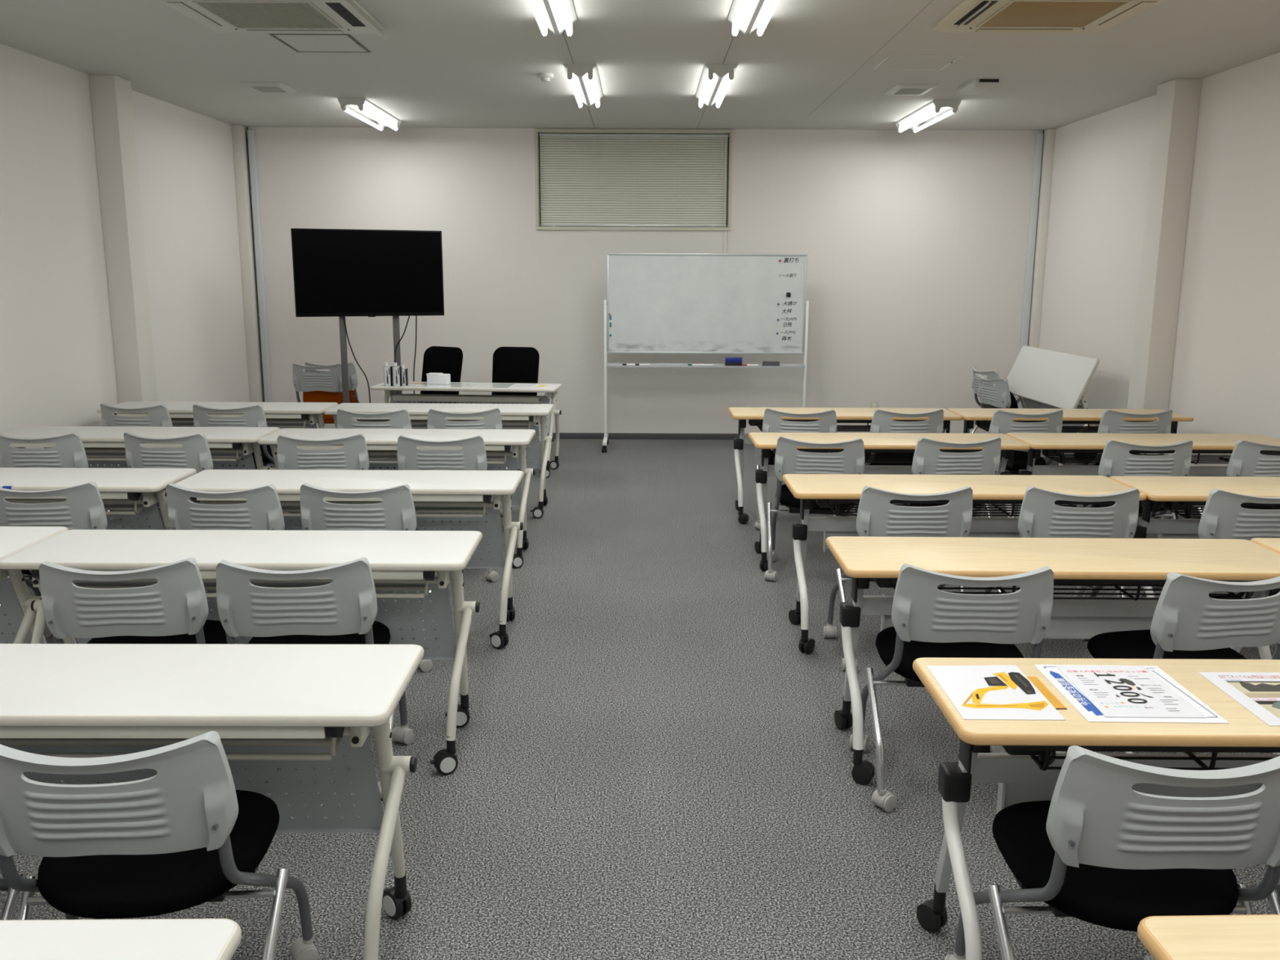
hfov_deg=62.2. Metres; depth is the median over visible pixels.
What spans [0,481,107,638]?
chair
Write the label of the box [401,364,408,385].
carton
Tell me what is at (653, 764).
floor
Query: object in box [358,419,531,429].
shelf
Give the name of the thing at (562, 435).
baseboard
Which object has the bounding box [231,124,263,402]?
wall
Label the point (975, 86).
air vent
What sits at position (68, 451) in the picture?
chair
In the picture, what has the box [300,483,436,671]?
chair
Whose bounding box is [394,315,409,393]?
cable
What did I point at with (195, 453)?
chair
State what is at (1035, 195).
vertical pipe
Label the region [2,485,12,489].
tape piece
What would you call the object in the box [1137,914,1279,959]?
folding table
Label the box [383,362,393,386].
carton
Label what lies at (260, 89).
grille
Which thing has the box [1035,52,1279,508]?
wall
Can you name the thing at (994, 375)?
chair
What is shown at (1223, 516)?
chair
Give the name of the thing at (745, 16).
ceiling lamp
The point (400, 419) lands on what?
chair
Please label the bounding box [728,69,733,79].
socket
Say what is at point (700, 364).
marker pen
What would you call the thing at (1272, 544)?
folding table
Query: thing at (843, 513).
wire shelf
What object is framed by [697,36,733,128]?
trim
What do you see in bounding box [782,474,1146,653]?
folding table
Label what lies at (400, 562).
folding table
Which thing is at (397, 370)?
carton
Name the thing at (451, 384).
desk mat
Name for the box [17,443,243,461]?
shelf
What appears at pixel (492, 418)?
chair
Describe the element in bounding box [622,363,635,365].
marker pen
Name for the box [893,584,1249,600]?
wire shelf
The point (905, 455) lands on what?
wire shelf
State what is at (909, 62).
access hatch
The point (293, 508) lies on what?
shelf
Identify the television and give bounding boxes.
[290,228,444,316]
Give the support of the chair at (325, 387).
on the floor
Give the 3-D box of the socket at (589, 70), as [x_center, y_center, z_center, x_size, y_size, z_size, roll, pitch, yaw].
[-0.322,-2.632,6.877,0.032,0.072,0.028,0,11,0]
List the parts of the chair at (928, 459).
seat, backrest, leg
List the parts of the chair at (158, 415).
backrest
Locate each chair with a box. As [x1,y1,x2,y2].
[0,432,121,576]
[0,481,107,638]
[0,730,319,959]
[0,873,79,919]
[38,557,226,782]
[100,403,173,519]
[123,431,213,527]
[165,483,284,530]
[192,404,275,469]
[216,557,413,798]
[276,433,368,470]
[292,363,358,423]
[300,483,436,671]
[304,361,359,428]
[336,408,412,468]
[397,435,504,582]
[420,346,462,403]
[426,408,506,529]
[491,346,541,459]
[754,408,836,529]
[764,435,864,582]
[822,485,973,671]
[844,408,943,516]
[848,563,1053,812]
[902,436,1000,517]
[944,745,1279,959]
[971,366,999,433]
[977,373,1053,465]
[980,408,1062,517]
[984,485,1139,640]
[1055,572,1279,754]
[1058,408,1173,519]
[1077,439,1192,587]
[1140,488,1279,599]
[1191,440,1279,519]
[1248,884,1279,914]
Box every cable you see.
[343,316,370,403]
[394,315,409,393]
[413,315,417,394]
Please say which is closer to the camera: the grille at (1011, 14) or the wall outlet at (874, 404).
the grille at (1011, 14)
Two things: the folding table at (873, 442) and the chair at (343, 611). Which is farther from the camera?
the folding table at (873, 442)
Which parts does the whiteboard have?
board frame, board panel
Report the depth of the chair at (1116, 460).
5.48 m
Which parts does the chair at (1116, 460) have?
seat, backrest, leg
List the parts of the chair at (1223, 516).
backrest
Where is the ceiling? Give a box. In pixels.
[0,0,1279,130]
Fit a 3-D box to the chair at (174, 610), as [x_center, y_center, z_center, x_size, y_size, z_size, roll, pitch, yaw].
[-1.562,0.589,3.412,0.559,0.797,0.547,-1,11,-6]
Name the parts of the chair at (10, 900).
leg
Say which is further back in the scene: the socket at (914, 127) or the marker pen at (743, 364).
the marker pen at (743, 364)
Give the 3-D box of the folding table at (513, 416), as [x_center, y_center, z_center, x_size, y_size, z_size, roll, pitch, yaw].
[-1.354,-0.140,7.297,1.526,0.720,0.476,0,11,0]
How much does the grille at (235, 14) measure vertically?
0.011 m
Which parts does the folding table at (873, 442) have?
leg, leg, rail, leg, lock lever, leg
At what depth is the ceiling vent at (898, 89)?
7.64 m
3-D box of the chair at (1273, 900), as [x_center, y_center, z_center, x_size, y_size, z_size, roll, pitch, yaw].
[1.585,0.840,2.212,0.546,0.797,0.538,1,11,2]
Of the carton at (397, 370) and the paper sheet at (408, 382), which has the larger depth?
the paper sheet at (408, 382)
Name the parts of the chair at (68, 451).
backrest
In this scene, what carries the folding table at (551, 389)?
on the floor
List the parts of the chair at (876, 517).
leg, backrest, leg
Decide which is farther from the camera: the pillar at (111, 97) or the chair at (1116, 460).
the pillar at (111, 97)
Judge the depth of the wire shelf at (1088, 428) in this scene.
7.08 m
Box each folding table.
[0,426,279,469]
[0,467,196,529]
[0,526,68,644]
[0,529,482,774]
[0,644,424,959]
[0,918,241,959]
[96,401,337,511]
[165,469,524,648]
[257,428,535,568]
[323,403,554,518]
[369,381,562,477]
[728,407,963,524]
[747,432,1030,571]
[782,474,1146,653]
[825,536,1279,784]
[912,657,1279,959]
[946,408,1193,519]
[1005,432,1279,517]
[1006,345,1099,465]
[1109,475,1279,597]
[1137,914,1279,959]
[1249,537,1279,656]
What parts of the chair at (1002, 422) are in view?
seat, backrest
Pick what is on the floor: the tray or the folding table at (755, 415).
the folding table at (755, 415)
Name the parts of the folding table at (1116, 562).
leg, leg, lock lever, modesty panel, rail, lever rod, leg, leg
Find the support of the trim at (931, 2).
attached to the ceiling
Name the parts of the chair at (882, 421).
seat, backrest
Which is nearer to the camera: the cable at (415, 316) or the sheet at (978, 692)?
the sheet at (978, 692)
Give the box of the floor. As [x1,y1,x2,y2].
[0,439,1279,959]
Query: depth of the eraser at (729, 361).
9.77 m
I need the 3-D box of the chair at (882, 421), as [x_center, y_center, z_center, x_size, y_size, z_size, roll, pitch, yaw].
[1.668,-0.095,6.941,0.563,0.797,0.550,-1,11,-5]
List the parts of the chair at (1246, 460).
backrest, seat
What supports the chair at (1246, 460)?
on the floor
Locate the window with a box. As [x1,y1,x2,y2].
[534,128,733,231]
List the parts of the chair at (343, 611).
backrest, seat, leg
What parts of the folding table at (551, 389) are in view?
leg, modesty panel, leg, leg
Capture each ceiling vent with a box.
[240,81,297,93]
[884,84,937,95]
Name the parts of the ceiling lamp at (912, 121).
plate, plate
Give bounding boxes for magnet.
[786,292,791,297]
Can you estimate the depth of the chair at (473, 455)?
5.52 m
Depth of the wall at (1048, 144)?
10.04 m
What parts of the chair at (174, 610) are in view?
backrest, seat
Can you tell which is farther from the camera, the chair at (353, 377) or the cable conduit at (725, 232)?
the cable conduit at (725, 232)
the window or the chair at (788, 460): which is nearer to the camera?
the chair at (788, 460)
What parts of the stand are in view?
post, post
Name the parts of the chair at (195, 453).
backrest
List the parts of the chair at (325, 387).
backrest, seat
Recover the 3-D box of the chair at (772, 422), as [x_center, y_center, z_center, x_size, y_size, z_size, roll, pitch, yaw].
[1.032,-0.092,6.915,0.557,0.797,0.546,2,11,8]
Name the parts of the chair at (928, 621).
leg, seat, backrest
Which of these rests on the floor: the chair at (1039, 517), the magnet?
the chair at (1039, 517)
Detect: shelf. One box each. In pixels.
[0,737,343,760]
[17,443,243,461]
[76,571,436,598]
[104,492,144,515]
[170,415,309,429]
[200,500,486,517]
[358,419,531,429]
[367,449,506,463]
[391,390,546,403]
[757,422,871,431]
[830,503,1096,517]
[864,453,914,462]
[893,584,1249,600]
[977,423,1098,432]
[1030,751,1274,770]
[1042,453,1263,464]
[1160,504,1279,519]
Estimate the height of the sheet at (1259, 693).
0.002 m
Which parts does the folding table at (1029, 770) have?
leg, leg, lock lever, lever rod, modesty panel, rail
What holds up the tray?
on the whiteboard
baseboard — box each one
[547,432,748,439]
[1065,457,1198,515]
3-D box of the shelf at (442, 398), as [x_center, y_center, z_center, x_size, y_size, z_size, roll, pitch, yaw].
[-1.398,-0.692,8.681,1.278,0.119,0.292,1,11,5]
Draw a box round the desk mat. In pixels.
[380,382,515,387]
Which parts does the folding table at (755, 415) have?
leg, leg, lock lever, modesty panel, rail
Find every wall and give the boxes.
[0,43,249,466]
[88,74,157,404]
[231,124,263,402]
[245,127,1042,433]
[1027,128,1055,407]
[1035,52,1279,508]
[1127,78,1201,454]
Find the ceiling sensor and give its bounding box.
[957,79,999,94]
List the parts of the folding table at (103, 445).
rail, modesty panel, leg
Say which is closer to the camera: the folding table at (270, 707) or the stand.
the folding table at (270, 707)
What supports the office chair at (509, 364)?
on the floor
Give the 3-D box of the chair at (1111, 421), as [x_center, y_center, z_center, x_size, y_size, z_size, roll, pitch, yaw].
[3.135,-0.094,6.974,0.564,0.797,0.559,-1,11,-4]
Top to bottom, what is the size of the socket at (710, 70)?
0.072 m
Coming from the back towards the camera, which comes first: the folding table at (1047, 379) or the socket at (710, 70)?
the folding table at (1047, 379)
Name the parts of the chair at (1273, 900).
leg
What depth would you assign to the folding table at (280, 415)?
7.21 m
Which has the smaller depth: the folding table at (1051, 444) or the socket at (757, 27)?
the socket at (757, 27)
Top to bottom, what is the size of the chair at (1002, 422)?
0.797 m
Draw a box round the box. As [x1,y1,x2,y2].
[426,373,450,385]
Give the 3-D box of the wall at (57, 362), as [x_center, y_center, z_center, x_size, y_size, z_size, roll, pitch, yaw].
[-3.855,-0.608,3.866,0.100,2.947,13.010,0,11,0]
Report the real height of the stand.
1.780 m
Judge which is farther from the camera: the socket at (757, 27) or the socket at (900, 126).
the socket at (900, 126)
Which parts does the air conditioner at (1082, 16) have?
grille frame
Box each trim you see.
[562,31,595,128]
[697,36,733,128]
[808,1,931,115]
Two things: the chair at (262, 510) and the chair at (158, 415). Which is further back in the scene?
the chair at (158, 415)
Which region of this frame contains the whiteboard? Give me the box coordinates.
[601,253,808,452]
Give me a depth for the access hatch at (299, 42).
6.22 m
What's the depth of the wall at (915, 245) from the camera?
10.19 m
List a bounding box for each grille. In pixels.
[191,0,342,29]
[251,86,287,92]
[894,88,928,94]
[981,1,1126,26]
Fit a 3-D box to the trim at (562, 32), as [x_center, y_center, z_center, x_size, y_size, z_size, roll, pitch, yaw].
[-0.433,-2.038,3.578,0.004,0.003,13.010,0,11,0]
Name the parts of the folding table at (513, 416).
leg, rail, modesty panel, leg, leg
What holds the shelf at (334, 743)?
attached to the folding table at (270, 707)
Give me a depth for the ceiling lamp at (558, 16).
5.28 m
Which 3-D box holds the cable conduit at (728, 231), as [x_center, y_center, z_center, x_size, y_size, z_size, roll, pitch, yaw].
[0.844,-1.832,10.243,0.014,1.117,0.010,0,11,0]
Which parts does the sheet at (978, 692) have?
card strip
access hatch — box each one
[268,33,371,52]
[873,54,963,70]
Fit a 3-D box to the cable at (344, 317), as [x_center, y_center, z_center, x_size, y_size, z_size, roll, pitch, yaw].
[-2.443,-0.798,9.196,0.194,1.256,0.132,0,11,0]
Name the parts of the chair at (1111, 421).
seat, backrest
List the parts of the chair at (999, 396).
backrest, seat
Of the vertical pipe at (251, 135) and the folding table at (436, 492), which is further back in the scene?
the vertical pipe at (251, 135)
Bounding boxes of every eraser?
[724,357,742,365]
[762,360,779,365]
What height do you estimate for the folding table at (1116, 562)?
0.720 m
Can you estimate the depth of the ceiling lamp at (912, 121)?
8.62 m
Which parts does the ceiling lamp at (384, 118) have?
plate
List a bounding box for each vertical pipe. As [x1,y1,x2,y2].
[246,126,271,402]
[1016,130,1044,408]
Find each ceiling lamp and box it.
[337,97,401,130]
[528,0,577,36]
[563,63,603,107]
[695,63,737,107]
[727,0,779,36]
[894,99,961,133]
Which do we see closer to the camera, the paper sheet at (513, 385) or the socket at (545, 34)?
the socket at (545, 34)
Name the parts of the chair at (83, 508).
seat, backrest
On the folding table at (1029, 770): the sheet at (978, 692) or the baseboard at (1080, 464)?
the sheet at (978, 692)
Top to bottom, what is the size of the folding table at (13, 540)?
0.720 m
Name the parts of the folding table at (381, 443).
leg, rail, modesty panel, leg, leg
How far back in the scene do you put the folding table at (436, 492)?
4.72 m
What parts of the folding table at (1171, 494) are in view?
leg, leg, lock lever, modesty panel, lever rod, rail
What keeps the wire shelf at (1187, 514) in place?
attached to the folding table at (1171, 494)
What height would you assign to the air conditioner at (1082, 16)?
0.052 m
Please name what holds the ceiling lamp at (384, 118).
attached to the ceiling
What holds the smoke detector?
attached to the ceiling
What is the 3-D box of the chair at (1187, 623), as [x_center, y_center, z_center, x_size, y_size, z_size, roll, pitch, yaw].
[1.702,0.614,3.361,0.564,0.797,0.564,-2,11,-10]
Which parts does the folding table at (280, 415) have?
rail, modesty panel, leg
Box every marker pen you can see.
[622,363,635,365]
[635,364,649,365]
[699,364,712,365]
[742,364,757,365]
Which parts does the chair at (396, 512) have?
backrest, leg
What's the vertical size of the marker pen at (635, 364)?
0.018 m
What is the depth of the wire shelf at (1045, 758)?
2.30 m
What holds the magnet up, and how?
attached to the whiteboard
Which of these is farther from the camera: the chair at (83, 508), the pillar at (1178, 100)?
the pillar at (1178, 100)
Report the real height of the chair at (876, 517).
0.797 m
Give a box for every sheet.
[408,382,426,383]
[510,384,539,386]
[926,665,1066,719]
[1033,664,1229,723]
[1055,665,1207,717]
[1198,671,1279,725]
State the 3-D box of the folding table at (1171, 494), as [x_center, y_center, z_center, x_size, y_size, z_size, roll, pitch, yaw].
[2.911,0.383,4.752,1.503,0.720,0.495,0,11,0]
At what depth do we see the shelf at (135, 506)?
4.72 m
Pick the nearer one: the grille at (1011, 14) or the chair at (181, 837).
the chair at (181, 837)
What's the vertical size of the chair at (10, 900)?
0.797 m
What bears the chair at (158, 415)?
on the floor
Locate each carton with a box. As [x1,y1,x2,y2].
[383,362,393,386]
[392,362,402,386]
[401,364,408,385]
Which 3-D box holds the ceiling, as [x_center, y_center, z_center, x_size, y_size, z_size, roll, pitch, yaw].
[0.022,-2.084,3.568,7.840,0.100,13.210,0,11,0]
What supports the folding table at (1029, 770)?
on the floor
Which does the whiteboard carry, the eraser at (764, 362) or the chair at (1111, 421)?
the eraser at (764, 362)
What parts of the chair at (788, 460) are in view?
leg, seat, backrest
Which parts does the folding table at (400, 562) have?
leg, leg, rail, modesty panel, leg, leg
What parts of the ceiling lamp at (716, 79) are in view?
plate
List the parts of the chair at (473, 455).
backrest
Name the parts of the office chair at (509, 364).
backrest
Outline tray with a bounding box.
[606,363,804,368]
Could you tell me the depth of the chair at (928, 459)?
5.54 m
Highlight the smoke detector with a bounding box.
[537,72,553,82]
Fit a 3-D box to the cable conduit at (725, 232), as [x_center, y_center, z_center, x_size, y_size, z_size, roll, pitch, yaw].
[0.815,-1.832,10.242,0.024,1.117,0.012,0,11,0]
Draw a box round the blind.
[538,133,728,226]
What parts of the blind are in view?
rail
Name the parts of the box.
box lid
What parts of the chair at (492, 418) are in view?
backrest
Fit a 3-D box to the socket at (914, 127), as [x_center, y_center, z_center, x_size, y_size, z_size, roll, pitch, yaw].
[2.444,-3.123,9.424,0.032,0.072,0.028,0,11,0]
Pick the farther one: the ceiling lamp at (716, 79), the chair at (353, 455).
the ceiling lamp at (716, 79)
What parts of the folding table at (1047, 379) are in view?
leg, modesty panel, leg, leg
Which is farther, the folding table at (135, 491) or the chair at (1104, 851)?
the folding table at (135, 491)
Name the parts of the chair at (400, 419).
backrest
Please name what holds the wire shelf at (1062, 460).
attached to the folding table at (1051, 444)
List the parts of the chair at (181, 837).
leg, backrest, seat, leg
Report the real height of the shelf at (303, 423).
0.119 m
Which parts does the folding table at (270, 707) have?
rail, modesty panel, leg, leg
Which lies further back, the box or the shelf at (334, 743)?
the box
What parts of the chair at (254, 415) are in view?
backrest, seat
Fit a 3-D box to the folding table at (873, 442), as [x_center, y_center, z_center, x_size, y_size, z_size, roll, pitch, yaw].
[1.377,0.120,6.047,1.500,0.720,0.473,0,11,0]
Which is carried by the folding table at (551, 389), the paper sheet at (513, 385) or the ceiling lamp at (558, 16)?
the paper sheet at (513, 385)
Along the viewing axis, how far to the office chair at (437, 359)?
9.19 m
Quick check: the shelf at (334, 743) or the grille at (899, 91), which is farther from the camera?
the grille at (899, 91)
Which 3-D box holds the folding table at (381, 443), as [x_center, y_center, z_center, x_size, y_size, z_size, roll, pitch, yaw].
[-1.364,0.097,6.102,1.526,0.720,0.482,0,11,0]
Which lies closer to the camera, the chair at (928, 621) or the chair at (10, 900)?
the chair at (10, 900)
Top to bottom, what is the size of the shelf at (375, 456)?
0.119 m
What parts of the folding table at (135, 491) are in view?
rail, modesty panel, leg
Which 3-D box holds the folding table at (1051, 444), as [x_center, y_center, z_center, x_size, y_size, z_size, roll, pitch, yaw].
[2.883,0.122,6.072,1.500,0.720,0.472,0,11,0]
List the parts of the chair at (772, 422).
leg, seat, backrest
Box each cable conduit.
[724,231,726,253]
[727,231,729,253]
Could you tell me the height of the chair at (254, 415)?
0.797 m
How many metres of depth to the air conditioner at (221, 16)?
5.43 m
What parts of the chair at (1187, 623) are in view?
seat, backrest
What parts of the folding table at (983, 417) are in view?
lock lever, rail, modesty panel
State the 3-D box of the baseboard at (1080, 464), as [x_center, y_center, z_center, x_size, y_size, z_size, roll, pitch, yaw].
[3.730,0.857,4.078,0.197,0.060,12.880,0,11,0]
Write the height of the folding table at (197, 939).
0.720 m
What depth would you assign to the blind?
10.07 m
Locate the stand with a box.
[338,315,402,403]
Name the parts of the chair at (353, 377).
backrest, seat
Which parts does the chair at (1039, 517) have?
backrest, leg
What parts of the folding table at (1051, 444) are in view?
leg, lock lever, lever rod, rail, lock lever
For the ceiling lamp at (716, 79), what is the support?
attached to the ceiling
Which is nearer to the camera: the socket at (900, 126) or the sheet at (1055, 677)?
the sheet at (1055, 677)
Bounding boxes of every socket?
[394,122,398,130]
[541,25,547,36]
[566,22,573,36]
[567,68,572,79]
[587,68,592,79]
[708,68,713,79]
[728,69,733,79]
[731,22,737,36]
[756,24,763,36]
[897,124,902,133]
[912,124,917,133]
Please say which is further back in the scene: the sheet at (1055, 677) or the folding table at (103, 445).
the folding table at (103, 445)
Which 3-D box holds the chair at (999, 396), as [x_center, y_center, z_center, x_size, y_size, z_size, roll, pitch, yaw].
[3.111,-0.469,8.865,0.552,0.795,0.566,-2,11,-10]
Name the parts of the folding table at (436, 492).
rail, modesty panel, leg, leg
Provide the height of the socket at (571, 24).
0.072 m
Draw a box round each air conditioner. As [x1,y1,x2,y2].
[159,0,387,39]
[933,0,1164,33]
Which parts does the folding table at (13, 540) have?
modesty panel, leg, leg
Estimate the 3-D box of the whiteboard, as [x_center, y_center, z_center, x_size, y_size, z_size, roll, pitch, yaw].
[0.601,-1.176,9.812,1.901,1.796,0.567,0,11,0]
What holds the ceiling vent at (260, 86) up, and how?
in the ceiling
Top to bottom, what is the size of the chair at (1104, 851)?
0.797 m
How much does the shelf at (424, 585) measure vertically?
0.119 m
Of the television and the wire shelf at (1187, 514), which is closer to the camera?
the wire shelf at (1187, 514)
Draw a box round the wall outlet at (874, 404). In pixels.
[870,400,878,408]
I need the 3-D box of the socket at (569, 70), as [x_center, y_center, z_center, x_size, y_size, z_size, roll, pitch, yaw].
[-0.454,-2.632,6.877,0.032,0.072,0.028,0,11,0]
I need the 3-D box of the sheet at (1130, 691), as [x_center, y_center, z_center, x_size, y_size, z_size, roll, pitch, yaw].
[1.093,0.471,2.388,0.217,0.002,0.298,0,11,0]
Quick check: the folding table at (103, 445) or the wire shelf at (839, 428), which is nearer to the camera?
the folding table at (103, 445)
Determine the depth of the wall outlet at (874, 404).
10.45 m
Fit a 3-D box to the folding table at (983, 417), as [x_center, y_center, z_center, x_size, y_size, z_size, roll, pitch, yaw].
[2.859,-0.095,7.167,1.500,0.720,0.502,0,11,0]
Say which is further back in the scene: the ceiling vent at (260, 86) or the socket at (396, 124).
the socket at (396, 124)
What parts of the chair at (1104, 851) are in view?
leg, seat, backrest, leg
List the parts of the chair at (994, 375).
leg, backrest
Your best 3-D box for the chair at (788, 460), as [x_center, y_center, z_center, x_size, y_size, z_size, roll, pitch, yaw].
[0.969,0.129,5.795,0.572,0.797,0.577,2,11,8]
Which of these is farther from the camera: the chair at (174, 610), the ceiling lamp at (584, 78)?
the ceiling lamp at (584, 78)
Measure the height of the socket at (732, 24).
0.072 m
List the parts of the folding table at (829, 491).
leg, leg, lock lever, lever rod, modesty panel, rail, leg, lock lever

